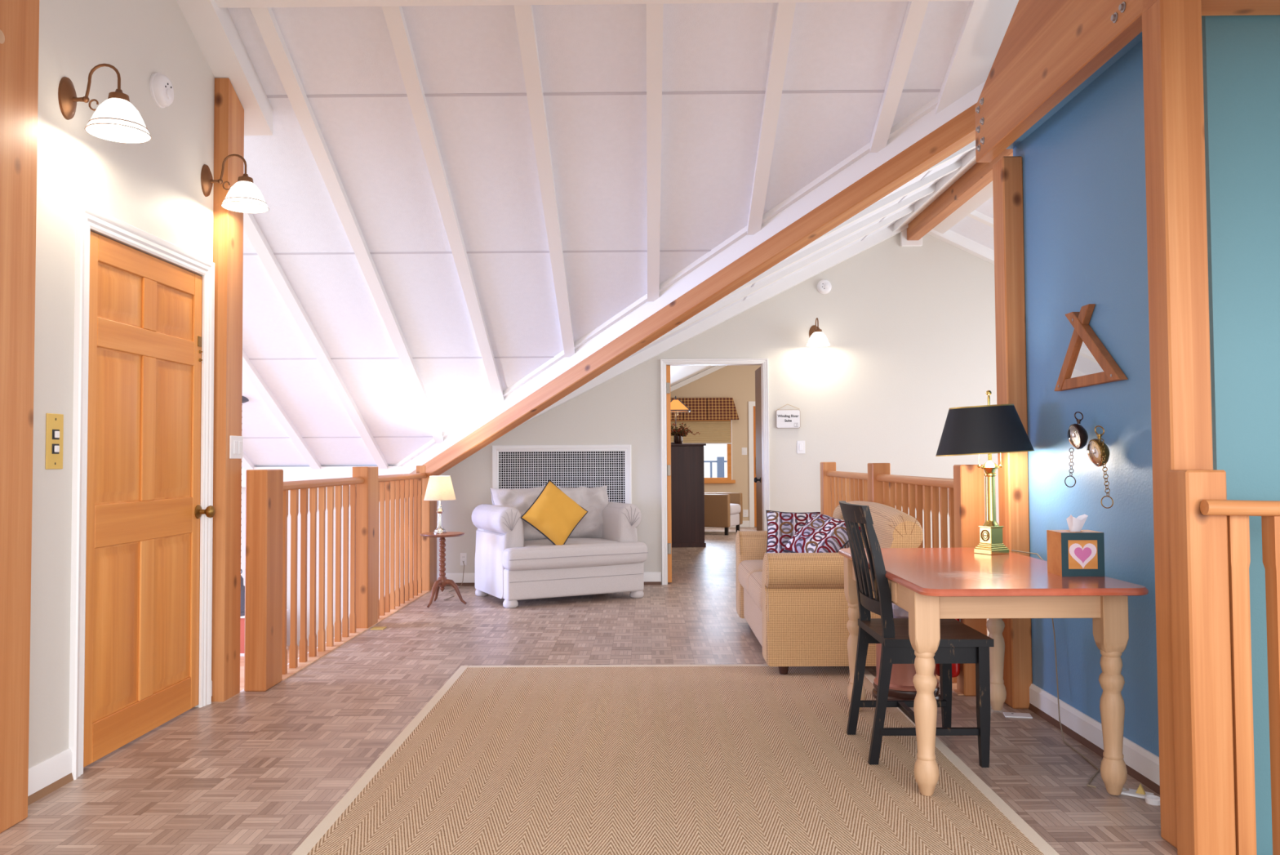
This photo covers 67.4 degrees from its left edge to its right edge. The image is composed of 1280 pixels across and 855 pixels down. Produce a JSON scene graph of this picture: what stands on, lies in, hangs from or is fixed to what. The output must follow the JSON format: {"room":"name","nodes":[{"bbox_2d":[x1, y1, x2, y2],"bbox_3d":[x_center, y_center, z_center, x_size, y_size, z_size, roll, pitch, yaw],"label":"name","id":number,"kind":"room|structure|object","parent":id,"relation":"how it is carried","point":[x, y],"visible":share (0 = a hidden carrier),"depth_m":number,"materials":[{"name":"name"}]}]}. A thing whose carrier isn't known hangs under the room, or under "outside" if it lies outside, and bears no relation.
{"room":"loft landing","nodes":[
{"label":"loft landing","id":0,"kind":"room"},
{"bbox_2d":[28,0,214,767],"bbox_3d":[-2.175,-0.398,3.973,0.120,3.520,1.511,0,-2,0],"label":"wall","id":1,"kind":"structure","parent":0,"point":[153,186],"depth_m":3.60,"materials":[{"name":"white paint"}]},
{"bbox_2d":[27,747,72,795],"bbox_3d":[-2.102,1.220,3.353,0.014,0.088,0.370,0,-2,0],"label":"baseboard","id":2,"kind":"structure","parent":1,"relation":"attached to","point":[55,767],"depth_m":3.40,"materials":[{"name":"white paint"}]},
{"bbox_2d":[27,772,73,804],"bbox_3d":[-2.098,1.277,3.351,0.020,0.030,0.370,0,-2,0],"label":"trim","id":3,"kind":"structure","parent":1,"relation":"attached to","point":[68,778],"depth_m":3.40,"materials":[{"name":"brown wood"}]},
{"bbox_2d":[45,413,63,469],"bbox_3d":[-2.108,0.050,3.461,0.015,0.200,0.096,0,-2,0],"label":"switch plate","id":4,"kind":"object","parent":1,"relation":"attached to","point":[54,422],"visible":1,"depth_m":3.45,"materials":[{"name":"gold metal"}]},
{"bbox_2d":[57,63,151,143],"bbox_3d":[-1.971,-1.216,3.549,0.304,0.264,0.218,0,-2,0],"label":"wall sconce","id":5,"kind":"object","parent":1,"relation":"attached to","point":[116,119],"visible":1,"depth_m":3.53,"materials":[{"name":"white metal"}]},
{"bbox_2d":[68,202,214,779],"bbox_3d":[-2.096,0.245,4.122,0.026,2.144,1.107,0,-2,0],"label":"trim","id":6,"kind":"structure","parent":1,"relation":"attached to","point":[88,218],"depth_m":3.64,"materials":[{"name":"white paint"}]},
{"bbox_2d":[83,231,215,767],"bbox_3d":[-2.096,0.280,4.118,0.126,2.050,0.978,0,-2,0],"label":"door","id":7,"kind":"structure","parent":1,"relation":"in","point":[144,511],"depth_m":4.06,"materials":[{"name":"brown wood"}]},
{"bbox_2d":[149,72,173,107],"bbox_3d":[-2.093,-1.481,4.218,0.054,0.146,0.146,0,-2,0],"label":"smoke detector","id":8,"kind":"object","parent":1,"relation":"attached to","point":[162,91],"visible":1,"depth_m":4.18,"materials":[{"name":"white plastic"}]},
{"bbox_2d":[176,0,273,135],"bbox_3d":[-2.051,-1.848,4.712,0.175,0.555,0.830,0,-2,0],"label":"trim","id":9,"kind":"structure","parent":1,"relation":"attached to","point":[213,28],"depth_m":4.69,"materials":[{"name":"white paint"}]},
{"bbox_2d":[200,154,269,213],"bbox_3d":[-1.963,-1.200,4.668,0.304,0.264,0.218,0,-2,0],"label":"wall sconce","id":10,"kind":"object","parent":1,"relation":"attached to","point":[244,196],"visible":1,"depth_m":4.64,"materials":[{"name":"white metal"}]},
{"bbox_2d":[213,0,988,8],"bbox_3d":[-0.233,-2.078,4.296,3.700,0.205,0.350,0,-2,0],"label":"trim","id":11,"kind":"structure","parent":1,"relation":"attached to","point":[220,3],"depth_m":4.45,"materials":[{"name":"white paint"}]},
{"bbox_2d":[0,526,1177,854],"bbox_3d":[0.930,1.499,6.448,6.650,0.250,20.000,0,-2,0],"label":"floor","id":12,"kind":"structure","parent":0,"point":[246,772],"depth_m":4.04,"materials":[{"name":"brown wood"}]},
{"bbox_2d":[0,0,39,832],"bbox_3d":[-2.099,-0.089,3.022,0.161,2.740,0.365,0,-2,0],"label":"timber post","id":13,"kind":"object","parent":12,"relation":"on","point":[19,19],"visible":1,"depth_m":3.11,"materials":[{"name":"brown wood"}]},
{"bbox_2d":[211,78,244,701],"bbox_3d":[-2.137,-0.198,4.817,0.200,3.075,0.185,0,-2,0],"label":"timber post","id":14,"kind":"object","parent":12,"relation":"on","point":[228,111],"visible":0.57,"depth_m":4.76,"materials":[{"name":"brown wood"}]},
{"bbox_2d":[229,435,243,458],"bbox_3d":[-2.029,0.100,4.827,0.012,0.115,0.145,0,-2,0],"label":"switch plate","id":15,"kind":"object","parent":14,"relation":"attached to","point":[236,442],"visible":1,"depth_m":4.81,"materials":[{"name":"white plastic"}]},
{"bbox_2d":[420,531,466,607],"bbox_3d":[-1.590,1.144,7.773,0.382,0.573,0.371,0,-2,0],"label":"table","id":16,"kind":"object","parent":12,"relation":"on","point":[442,581],"visible":0.99,"depth_m":7.75,"materials":[{"name":"brown wood"}]},
{"bbox_2d":[423,475,456,533],"bbox_3d":[-1.626,0.626,7.796,0.259,0.465,0.259,0,-2,0],"label":"table lamp","id":17,"kind":"object","parent":16,"relation":"on","point":[439,488],"visible":1,"depth_m":7.72,"materials":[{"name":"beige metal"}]},
{"bbox_2d":[471,484,648,608],"bbox_3d":[-0.682,0.965,8.160,1.288,0.949,0.943,1,-2,-27],"label":"loveseat","id":18,"kind":"object","parent":12,"relation":"on","point":[603,553],"visible":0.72,"depth_m":7.88,"materials":[{"name":"grey fabric"}]},
{"bbox_2d":[489,484,556,540],"bbox_3d":[-0.967,0.748,8.210,0.627,0.507,0.378,1,-2,-27],"label":"cushion","id":19,"kind":"object","parent":18,"relation":"on","point":[522,500],"depth_m":8.08,"materials":[{"name":"grey fabric"}]},
{"bbox_2d":[520,479,588,544],"bbox_3d":[-0.695,0.712,7.831,0.594,0.573,0.261,1,-2,-27],"label":"throw pillow","id":20,"kind":"object","parent":18,"relation":"on","point":[553,513],"visible":1,"depth_m":7.74,"materials":[{"name":"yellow fabric"}]},
{"bbox_2d":[543,484,608,537],"bbox_3d":[-0.541,0.752,8.409,0.627,0.507,0.383,1,-2,-27],"label":"cushion","id":21,"kind":"object","parent":18,"relation":"on","point":[594,524],"depth_m":8.35,"materials":[{"name":"grey fabric"}]},
{"bbox_2d":[291,663,1059,854],"bbox_3d":[0.102,1.275,3.340,2.260,0.007,4.160,0,-2,0],"label":"area rug","id":22,"kind":"object","parent":12,"relation":"on","point":[722,758],"visible":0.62,"depth_m":3.49,"materials":[{"name":"carpet"}]},
{"bbox_2d":[871,643,940,699],"bbox_3d":[1.290,1.126,4.657,0.324,0.360,0.324,0,-2,0],"label":"tub","id":23,"kind":"object","parent":22,"relation":"on","point":[901,686],"visible":0.37,"depth_m":4.53,"materials":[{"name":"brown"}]},
{"bbox_2d":[839,500,994,767],"bbox_3d":[1.077,0.797,3.864,0.511,0.985,0.510,0,-2,0],"label":"chair","id":24,"kind":"object","parent":22,"relation":"on","point":[959,642],"visible":0.79,"depth_m":3.66,"materials":[{"name":"black paint"}]},
{"bbox_2d":[838,546,1148,795],"bbox_3d":[1.318,0.917,3.863,0.760,0.728,1.460,0,-2,0],"label":"table","id":25,"kind":"object","parent":22,"relation":"on","point":[932,584],"visible":0.88,"depth_m":3.30,"materials":[{"name":"brown wood"}]},
{"bbox_2d":[935,390,1034,555],"bbox_3d":[1.553,0.199,4.320,0.414,0.734,0.328,0,-2,-24],"label":"desk lamp","id":26,"kind":"object","parent":25,"relation":"on","point":[988,428],"visible":1,"depth_m":4.24,"materials":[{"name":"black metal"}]},
{"bbox_2d":[1011,549,1099,787],"bbox_3d":[1.699,0.916,3.895,0.104,0.739,1.029,-1,-2,8],"label":"power cord","id":27,"kind":"object","parent":25,"relation":"hanging from","point":[1037,554],"visible":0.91,"depth_m":4.06,"materials":[{"name":"brown plastic"}]},
{"bbox_2d":[1046,514,1104,576],"bbox_3d":[1.604,0.430,3.536,0.152,0.220,0.138,0,-2,2],"label":"tissue box","id":28,"kind":"object","parent":25,"relation":"on","point":[1075,551],"visible":1,"depth_m":3.47,"materials":[{"name":"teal cardboard"}]},
{"bbox_2d":[671,443,706,546],"bbox_3d":[0.302,0.908,12.988,1.160,1.365,0.655,0,-2,0],"label":"armoire","id":29,"kind":"object","parent":12,"relation":"on","point":[687,467],"visible":0.41,"depth_m":12.67,"materials":[{"name":"brown wood"}]},
{"bbox_2d":[670,395,690,443],"bbox_3d":[0.487,-0.104,13.057,0.400,0.660,0.400,0,-2,0],"label":"lamp","id":30,"kind":"object","parent":29,"relation":"on","point":[677,406],"visible":0.65,"depth_m":12.96,"materials":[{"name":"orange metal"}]},
{"bbox_2d":[671,421,700,443],"bbox_3d":[0.494,0.057,12.821,0.602,0.323,0.365,-1,-2,19],"label":"dried flowers","id":31,"kind":"object","parent":29,"relation":"on","point":[677,436],"visible":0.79,"depth_m":12.79,"materials":[{"name":"brown plant"}]},
{"bbox_2d":[704,492,742,534],"bbox_3d":[1.136,1.341,15.006,0.795,0.620,0.770,-1,-2,22],"label":"armchair","id":32,"kind":"object","parent":12,"relation":"on","point":[722,509],"visible":0.69,"depth_m":14.62,"materials":[{"name":"brown fabric"}]},
{"bbox_2d":[735,500,923,674],"bbox_3d":[1.111,0.909,5.986,0.893,0.882,1.797,0,-2,0],"label":"sofa","id":33,"kind":"object","parent":12,"relation":"on","point":[795,605],"visible":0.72,"depth_m":5.12,"materials":[{"name":"brown fabric"}]},
{"bbox_2d":[737,559,763,594],"bbox_3d":[0.994,0.990,6.319,0.653,0.213,0.666,0,-2,0],"label":"seat cushion","id":34,"kind":"object","parent":33,"relation":"on","point":[746,567],"depth_m":6.29,"materials":[{"name":"beige fabric"}]},
{"bbox_2d":[748,571,762,611],"bbox_3d":[0.989,0.968,5.650,0.653,0.213,0.666,0,-2,0],"label":"seat cushion","id":35,"kind":"object","parent":33,"relation":"on","point":[754,578],"depth_m":5.61,"materials":[{"name":"beige fabric"}]},
{"bbox_2d":[765,510,820,552],"bbox_3d":[1.020,0.726,6.390,0.373,0.347,0.202,0,-2,4],"label":"throw pillow","id":36,"kind":"object","parent":33,"relation":"on","point":[781,526],"visible":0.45,"depth_m":6.34,"materials":[{"name":"fabric"}]},
{"bbox_2d":[783,513,861,552],"bbox_3d":[1.105,0.675,5.793,0.299,0.291,0.389,1,-2,-33],"label":"throw pillow","id":37,"kind":"object","parent":33,"relation":"on","point":[823,533],"visible":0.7,"depth_m":5.72,"materials":[{"name":"fabric"}]},
{"bbox_2d":[992,155,1032,708],"bbox_3d":[1.770,0.013,4.559,0.095,2.588,0.140,0,-2,0],"label":"timber post","id":38,"kind":"object","parent":12,"relation":"on","point":[1007,172],"visible":0.76,"depth_m":4.51,"materials":[{"name":"brown wood"}]},
{"bbox_2d":[1120,783,1154,798],"bbox_3d":[1.707,1.247,3.316,0.114,0.040,0.060,-2,-2,38],"label":"socket","id":39,"kind":"object","parent":12,"relation":"on","point":[1140,792],"visible":0.61,"depth_m":3.30,"materials":[{"name":"white plastic"}]},
{"bbox_2d":[1142,0,1213,848],"bbox_3d":[1.648,-0.025,2.921,0.125,2.560,0.118,0,-2,0],"label":"timber post","id":40,"kind":"object","parent":12,"relation":"on","point":[1180,387],"visible":0.63,"depth_m":2.89,"materials":[{"name":"brown wood"}]},
{"bbox_2d":[1168,469,1235,854],"bbox_3d":[1.633,0.837,2.784,0.117,1.427,0.102,0,-2,0],"label":"newel post","id":41,"kind":"object","parent":12,"relation":"on","point":[1198,542],"visible":1,"depth_m":2.74,"materials":[{"name":"brown wood"}]},
{"bbox_2d":[1200,499,1279,854],"bbox_3d":[2.117,0.874,2.733,1.016,1.344,0.104,0,-2,0],"label":"stair railing","id":42,"kind":"object","parent":12,"relation":"on","point":[1237,512],"visible":0.94,"depth_m":2.74,"materials":[{"name":"brown wood"}]},
{"bbox_2d":[227,0,970,466],"bbox_3d":[-1.659,-0.940,6.636,8.600,2.510,4.780,0,-2,0],"label":"ceiling","id":43,"kind":"structure","parent":0,"point":[593,58],"depth_m":5.52,"materials":[{"name":"white paint"}]},
{"bbox_2d":[240,395,248,616],"bbox_3d":[-3.261,0.619,7.808,0.144,1.810,0.144,0,-2,0],"label":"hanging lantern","id":44,"kind":"object","parent":43,"relation":"hanging from","point":[244,399],"visible":0.06,"depth_m":7.77,"materials":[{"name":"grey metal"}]},
{"bbox_2d":[250,7,444,443],"bbox_3d":[-1.777,-0.999,6.367,0.080,2.148,4.196,0,-2,0],"label":"ceiling beam","id":45,"kind":"structure","parent":43,"relation":"attached to","point":[264,18],"depth_m":5.62,"materials":[{"name":"white paint"}]},
{"bbox_2d":[382,6,504,404],"bbox_3d":[-1.159,-1.169,6.057,0.080,1.837,3.574,0,-2,0],"label":"trim","id":46,"kind":"structure","parent":43,"relation":"attached to","point":[394,16],"depth_m":5.52,"materials":[{"name":"white paint"}]},
{"bbox_2d":[513,4,574,356],"bbox_3d":[-0.540,-1.338,5.747,0.080,1.526,2.952,0,-2,0],"label":"trim","id":47,"kind":"structure","parent":43,"relation":"attached to","point":[524,15],"depth_m":5.40,"materials":[{"name":"white paint"}]},
{"bbox_2d":[646,4,662,302],"bbox_3d":[0.079,-1.507,5.436,0.080,1.215,2.330,0,-2,0],"label":"trim","id":48,"kind":"structure","parent":43,"relation":"attached to","point":[654,11],"depth_m":5.23,"materials":[{"name":"white paint"}]},
{"bbox_2d":[746,2,795,235],"bbox_3d":[0.698,-1.677,5.126,0.080,0.904,1.708,0,-2,0],"label":"trim","id":49,"kind":"structure","parent":43,"relation":"attached to","point":[784,14],"depth_m":5.08,"materials":[{"name":"white paint"}]},
{"bbox_2d":[636,204,914,351],"bbox_3d":[0.622,-1.007,8.233,3.580,1.840,0.080,0,-2,0],"label":"trim","id":50,"kind":"structure","parent":43,"relation":"attached to","point":[910,209],"depth_m":8.20,"materials":[{"name":"white paint"}]},
{"bbox_2d":[712,183,936,304],"bbox_3d":[0.926,-1.184,7.616,2.960,1.530,0.080,0,-2,0],"label":"trim","id":51,"kind":"structure","parent":43,"relation":"attached to","point":[931,189],"depth_m":7.58,"materials":[{"name":"white paint"}]},
{"bbox_2d":[802,159,961,248],"bbox_3d":[1.231,-1.361,6.999,2.340,1.220,0.080,0,-2,0],"label":"trim","id":52,"kind":"structure","parent":43,"relation":"attached to","point":[953,167],"depth_m":6.97,"materials":[{"name":"white paint"}]},
{"bbox_2d":[870,1,928,152],"bbox_3d":[1.316,-1.846,4.816,0.080,0.593,1.086,0,-2,0],"label":"trim","id":53,"kind":"structure","parent":43,"relation":"attached to","point":[915,12],"depth_m":4.87,"materials":[{"name":"white paint"}]},
{"bbox_2d":[911,140,975,180],"bbox_3d":[1.535,-1.538,6.382,1.720,0.910,0.080,0,-2,0],"label":"trim","id":54,"kind":"structure","parent":43,"relation":"attached to","point":[971,145],"depth_m":6.35,"materials":[{"name":"white paint"}]},
{"bbox_2d":[906,148,1013,239],"bbox_3d":[2.533,-1.898,6.887,0.112,0.170,4.180,0,-2,0],"label":"ridge beam","id":55,"kind":"structure","parent":43,"relation":"attached to","point":[980,175],"depth_m":7.64,"materials":[{"name":"brown wood"}]},
{"bbox_2d":[935,0,1018,114],"bbox_3d":[1.769,-1.888,4.736,0.405,0.520,0.930,0,-2,0],"label":"trim","id":56,"kind":"structure","parent":43,"relation":"attached to","point":[985,24],"depth_m":4.72,"materials":[{"name":"white paint"}]},
{"bbox_2d":[240,232,999,645],"bbox_3d":[-0.436,0.066,9.026,11.000,4.100,0.120,0,-2,0],"label":"wall","id":57,"kind":"structure","parent":0,"point":[910,331],"depth_m":8.97,"materials":[{"name":"white paint"}]},
{"bbox_2d":[242,349,322,469],"bbox_3d":[-3.019,-0.849,6.638,0.080,2.415,4.730,0,-2,0],"label":"trim","id":58,"kind":"structure","parent":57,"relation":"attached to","point":[249,370],"depth_m":7.93,"materials":[{"name":"white paint"}]},
{"bbox_2d":[243,213,389,468],"bbox_3d":[-2.397,-0.853,6.634,0.080,2.415,4.730,0,-2,0],"label":"trim","id":59,"kind":"structure","parent":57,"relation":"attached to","point":[251,228],"depth_m":6.88,"materials":[{"name":"white paint"}]},
{"bbox_2d":[241,466,402,486],"bbox_3d":[-3.909,0.461,8.927,4.050,0.185,0.098,0,-2,0],"label":"trim","id":60,"kind":"structure","parent":57,"relation":"attached to","point":[294,473],"depth_m":8.87,"materials":[{"name":"white paint"}]},
{"bbox_2d":[282,589,431,679],"bbox_3d":[-1.945,1.467,6.990,0.117,0.126,3.760,0,-2,0],"label":"trim","id":61,"kind":"structure","parent":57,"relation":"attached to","point":[291,671],"depth_m":6.12,"materials":[{"name":"brown wood"}]},
{"bbox_2d":[244,465,436,691],"bbox_3d":[-1.953,0.843,6.878,0.127,1.125,3.985,0,-2,0],"label":"stair railing","id":62,"kind":"object","parent":61,"relation":"on","point":[265,651],"visible":0.98,"depth_m":5.89,"materials":[{"name":"brown wood"}]},
{"bbox_2d":[444,571,661,582],"bbox_3d":[-0.836,1.393,8.919,2.065,0.088,0.014,0,-2,0],"label":"baseboard","id":63,"kind":"structure","parent":57,"relation":"attached to","point":[648,575],"depth_m":8.92,"materials":[{"name":"white paint"}]},
{"bbox_2d":[492,444,631,504],"bbox_3d":[-0.729,0.667,8.997,1.301,1.004,0.140,0,-2,0],"label":"air vent","id":64,"kind":"object","parent":57,"relation":"in","point":[531,466],"visible":0.47,"depth_m":8.96,"materials":[{"name":"white metal"}]},
{"bbox_2d":[393,96,937,466],"bbox_3d":[-0.023,-0.823,6.871,0.320,2.312,6.300,1,-3,-45],"label":"trim","id":65,"kind":"structure","parent":57,"relation":"attached to","point":[931,105],"depth_m":6.24,"materials":[{"name":"white paint"}]},
{"bbox_2d":[666,364,671,582],"bbox_3d":[0.273,0.445,9.419,0.042,2.029,0.919,0,-2,0],"label":"door","id":66,"kind":"structure","parent":57,"relation":"in","point":[668,366],"depth_m":8.98,"materials":[{"name":"brown wood"}]},
{"bbox_2d":[402,80,986,473],"bbox_3d":[0.019,-0.751,6.853,0.283,2.365,6.293,1,-3,-45],"label":"trim","id":67,"kind":"structure","parent":57,"relation":"attached to","point":[931,122],"depth_m":6.13,"materials":[{"name":"white paint"}]},
{"bbox_2d":[516,224,908,426],"bbox_3d":[0.333,-0.810,8.938,4.450,2.325,0.099,0,-2,0],"label":"trim","id":68,"kind":"structure","parent":57,"relation":"attached to","point":[887,233],"depth_m":8.89,"materials":[{"name":"white paint"}]},
{"bbox_2d":[660,358,769,584],"bbox_3d":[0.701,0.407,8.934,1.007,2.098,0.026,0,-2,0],"label":"trim","id":69,"kind":"structure","parent":57,"relation":"attached to","point":[694,361],"depth_m":8.94,"materials":[{"name":"white paint"}]},
{"bbox_2d":[754,366,762,530],"bbox_3d":[1.139,0.438,9.318,0.098,2.025,0.450,0,-2,0],"label":"door","id":70,"kind":"structure","parent":57,"relation":"in","point":[757,479],"depth_m":9.29,"materials":[{"name":"brown wood"}]},
{"bbox_2d":[775,404,800,427],"bbox_3d":[1.382,-0.107,8.945,0.226,0.227,0.019,0,-2,0],"label":"sign","id":71,"kind":"object","parent":57,"relation":"attached to","point":[784,418],"visible":1,"depth_m":8.94,"materials":[{"name":"beige"}]},
{"bbox_2d":[806,317,830,346],"bbox_3d":[1.632,-0.881,8.830,0.218,0.264,0.304,0,-2,0],"label":"wall sconce","id":72,"kind":"object","parent":57,"relation":"attached to","point":[817,338],"visible":1,"depth_m":8.75,"materials":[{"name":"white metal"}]},
{"bbox_2d":[900,228,922,246],"bbox_3d":[2.540,-1.775,8.979,0.195,0.160,0.049,0,-2,0],"label":"trim","id":73,"kind":"structure","parent":57,"relation":"attached to","point":[904,242],"depth_m":8.95,"materials":[{"name":"white paint"}]},
{"bbox_2d":[893,147,976,231],"bbox_3d":[2.417,-1.954,6.980,0.160,0.150,3.860,0,-2,0],"label":"trim","id":74,"kind":"structure","parent":57,"relation":"attached to","point":[968,161],"depth_m":7.59,"materials":[{"name":"white paint"}]},
{"bbox_2d":[936,674,964,694],"bbox_3d":[1.647,1.438,6.775,0.140,0.126,4.140,0,-2,0],"label":"trim","id":75,"kind":"structure","parent":57,"relation":"attached to","point":[954,689],"depth_m":4.83,"materials":[{"name":"brown wood"}]},
{"bbox_2d":[820,462,987,695],"bbox_3d":[1.649,0.809,6.585,0.126,1.130,3.760,0,-2,0],"label":"stair railing","id":76,"kind":"object","parent":75,"relation":"on","point":[966,491],"visible":0.38,"depth_m":5.28,"materials":[{"name":"brown wood"}]},
{"bbox_2d":[927,229,994,264],"bbox_3d":[3.780,-1.356,8.931,2.350,1.228,0.099,0,-2,0],"label":"trim","id":77,"kind":"structure","parent":57,"relation":"attached to","point":[949,237],"depth_m":8.90,"materials":[{"name":"white paint"}]},
{"bbox_2d":[932,181,993,233],"bbox_3d":[2.697,-1.939,6.977,0.200,0.166,3.860,0,-2,0],"label":"trim","id":78,"kind":"structure","parent":57,"relation":"attached to","point":[985,193],"depth_m":8.10,"materials":[{"name":"white paint"}]},
{"bbox_2d":[670,365,714,386],"bbox_3d":[1.083,-1.142,12.786,6.200,2.972,7.340,0,-2,0],"label":"ceiling","id":79,"kind":"structure","parent":0,"point":[678,374],"depth_m":14.81,"materials":[{"name":"white paint"}]},
{"bbox_2d":[670,364,760,520],"bbox_3d":[1.114,-0.326,16.372,6.000,4.040,0.120,0,-2,0],"label":"wall","id":80,"kind":"structure","parent":0,"point":[736,382],"depth_m":16.31,"materials":[{"name":"beige paint"}]},
{"bbox_2d":[670,365,725,391],"bbox_3d":[1.109,-0.921,16.281,6.000,2.845,0.100,0,-2,0],"label":"trim","id":81,"kind":"structure","parent":80,"relation":"attached to","point":[714,368],"depth_m":16.23,"materials":[{"name":"white paint"}]},
{"bbox_2d":[671,419,735,483],"bbox_3d":[0.893,0.396,16.300,1.430,1.105,0.180,0,-2,0],"label":"window","id":82,"kind":"structure","parent":80,"relation":"in","point":[729,446],"depth_m":16.26,"materials":[{"name":"brown wood"}]},
{"bbox_2d":[671,420,731,444],"bbox_3d":[0.910,0.087,16.267,1.270,0.390,0.025,0,-2,0],"label":"cellular shade","id":83,"kind":"object","parent":82,"relation":"attached to","point":[711,432],"visible":0.58,"depth_m":16.26,"materials":[{"name":"beige fabric"}]},
{"bbox_2d":[670,397,738,420],"bbox_3d":[0.803,-0.313,16.231,1.732,0.370,0.155,0,-2,0],"label":"window valance","id":84,"kind":"object","parent":80,"relation":"attached to","point":[701,408],"visible":0.59,"depth_m":16.18,"materials":[{"name":"brown fabric"}]},
{"bbox_2d":[748,400,755,527],"bbox_3d":[2.374,0.619,16.259,1.050,2.130,0.025,0,-2,0],"label":"trim","id":85,"kind":"structure","parent":80,"relation":"attached to","point":[751,404],"depth_m":16.25,"materials":[{"name":"white paint"}]},
{"bbox_2d":[753,405,756,526],"bbox_3d":[2.374,0.653,16.235,0.890,2.040,0.069,0,-2,0],"label":"door","id":86,"kind":"structure","parent":80,"relation":"in","point":[754,420],"depth_m":16.26,"materials":[{"name":"brown wood"}]},
{"bbox_2d":[949,196,994,250],"bbox_3d":[3.888,-1.479,6.713,2.700,1.416,4.580,0,-2,0],"label":"ceiling","id":87,"kind":"structure","parent":0,"point":[975,230],"depth_m":8.61,"materials":[{"name":"white paint"}]},
{"bbox_2d":[967,209,993,227],"bbox_3d":[3.659,-1.458,8.225,1.980,1.000,0.080,0,-2,0],"label":"trim","id":88,"kind":"structure","parent":87,"relation":"attached to","point":[975,215],"depth_m":8.20,"materials":[{"name":"white paint"}]},
{"bbox_2d":[1013,40,1159,756],"bbox_3d":[1.862,-0.046,3.850,0.100,2.660,1.520,0,-2,0],"label":"wall","id":89,"kind":"structure","parent":0,"point":[1084,184],"depth_m":3.81,"materials":[{"name":"blue paint"}]},
{"bbox_2d":[422,102,977,476],"bbox_3d":[0.009,-0.647,6.740,0.115,2.057,5.526,1,-3,-45],"label":"beam","id":90,"kind":"structure","parent":89,"relation":"attached to","point":[959,131],"depth_m":6.08,"materials":[{"name":"brown wood"}]},
{"bbox_2d":[1005,31,1142,149],"bbox_3d":[1.799,-1.405,3.895,0.210,0.060,1.520,0,-2,0],"label":"trim","id":91,"kind":"structure","parent":89,"relation":"attached to","point":[1138,38],"depth_m":3.88,"materials":[{"name":"blue paint"}]},
{"bbox_2d":[1064,411,1088,487],"bbox_3d":[1.753,0.088,3.839,0.072,0.304,0.102,0,-2,-14],"label":"clock","id":92,"kind":"object","parent":89,"relation":"attached to","point":[1078,436],"visible":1,"depth_m":3.83,"materials":[{"name":"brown metal"}]},
{"bbox_2d":[1054,303,1128,391],"bbox_3d":[1.791,-0.327,3.846,0.036,0.323,0.582,0,-2,0],"label":"mirror","id":93,"kind":"object","parent":89,"relation":"attached to","point":[1087,362],"visible":1,"depth_m":3.85,"materials":[{"name":"brown wood"}]},
{"bbox_2d":[1067,338,1103,378],"bbox_3d":[1.799,-0.308,3.861,0.010,0.245,0.485,0,-2,0],"label":"mirror glass","id":94,"kind":"object","parent":93,"relation":"on","point":[1085,356],"depth_m":3.86,"materials":[{"name":"white"}]},
{"bbox_2d":[1028,702,1159,794],"bbox_3d":[1.808,1.266,3.748,0.024,0.030,1.400,0,-2,0],"label":"trim","id":95,"kind":"structure","parent":89,"relation":"attached to","point":[1141,778],"depth_m":3.86,"materials":[{"name":"brown"}]},
{"bbox_2d":[1029,683,1159,785],"bbox_3d":[1.810,1.209,3.750,0.018,0.088,1.400,0,-2,0],"label":"baseboard","id":96,"kind":"structure","parent":89,"relation":"attached to","point":[1136,757],"depth_m":3.85,"materials":[{"name":"white paint"}]},
{"bbox_2d":[1086,425,1113,508],"bbox_3d":[1.750,0.147,3.634,0.071,0.311,0.162,0,-2,0],"label":"clock","id":97,"kind":"object","parent":89,"relation":"attached to","point":[1097,450],"visible":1,"depth_m":3.63,"materials":[{"name":"gold metal"}]},
{"bbox_2d":[1201,15,1279,854],"bbox_3d":[3.419,0.747,3.013,3.215,7.000,0.080,0,-2,0],"label":"wall","id":98,"kind":"structure","parent":0,"point":[1241,54],"depth_m":3.02,"materials":[{"name":"teal paint"}]},
{"bbox_3d":[0.810,-1.527,2.745,6.800,1.620,3.000,0,-2,0],"label":"ceiling","id":99,"kind":"structure","parent":0,"visible":0},
{"bbox_2d":[974,0,1142,162],"bbox_3d":[1.646,-1.722,3.826,0.085,0.830,1.660,0,-2,0],"label":"beam","id":100,"kind":"structure","parent":99,"relation":"attached to","point":[1048,48],"depth_m":3.87,"materials":[{"name":"brown wood"}]},
{"bbox_2d":[1141,0,1279,15],"bbox_3d":[3.297,-1.483,2.948,3.430,0.345,0.155,0,-2,0],"label":"header beam","id":101,"kind":"structure","parent":99,"relation":"attached to","point":[1209,7],"depth_m":2.98,"materials":[{"name":"brown wood"}]},
{"bbox_3d":[1.643,1.862,18.508,9.000,0.100,4.260,0,-2,0],"label":"deck","id":102,"kind":"object","parent":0,"visible":0},
{"bbox_2d":[703,456,726,477],"bbox_3d":[1.145,1.220,19.438,6.000,1.250,0.150,0,-2,0],"label":"deck railing","id":103,"kind":"object","parent":102,"relation":"on","point":[720,460],"visible":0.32,"depth_m":19.38,"materials":[{"name":"blue paint"}]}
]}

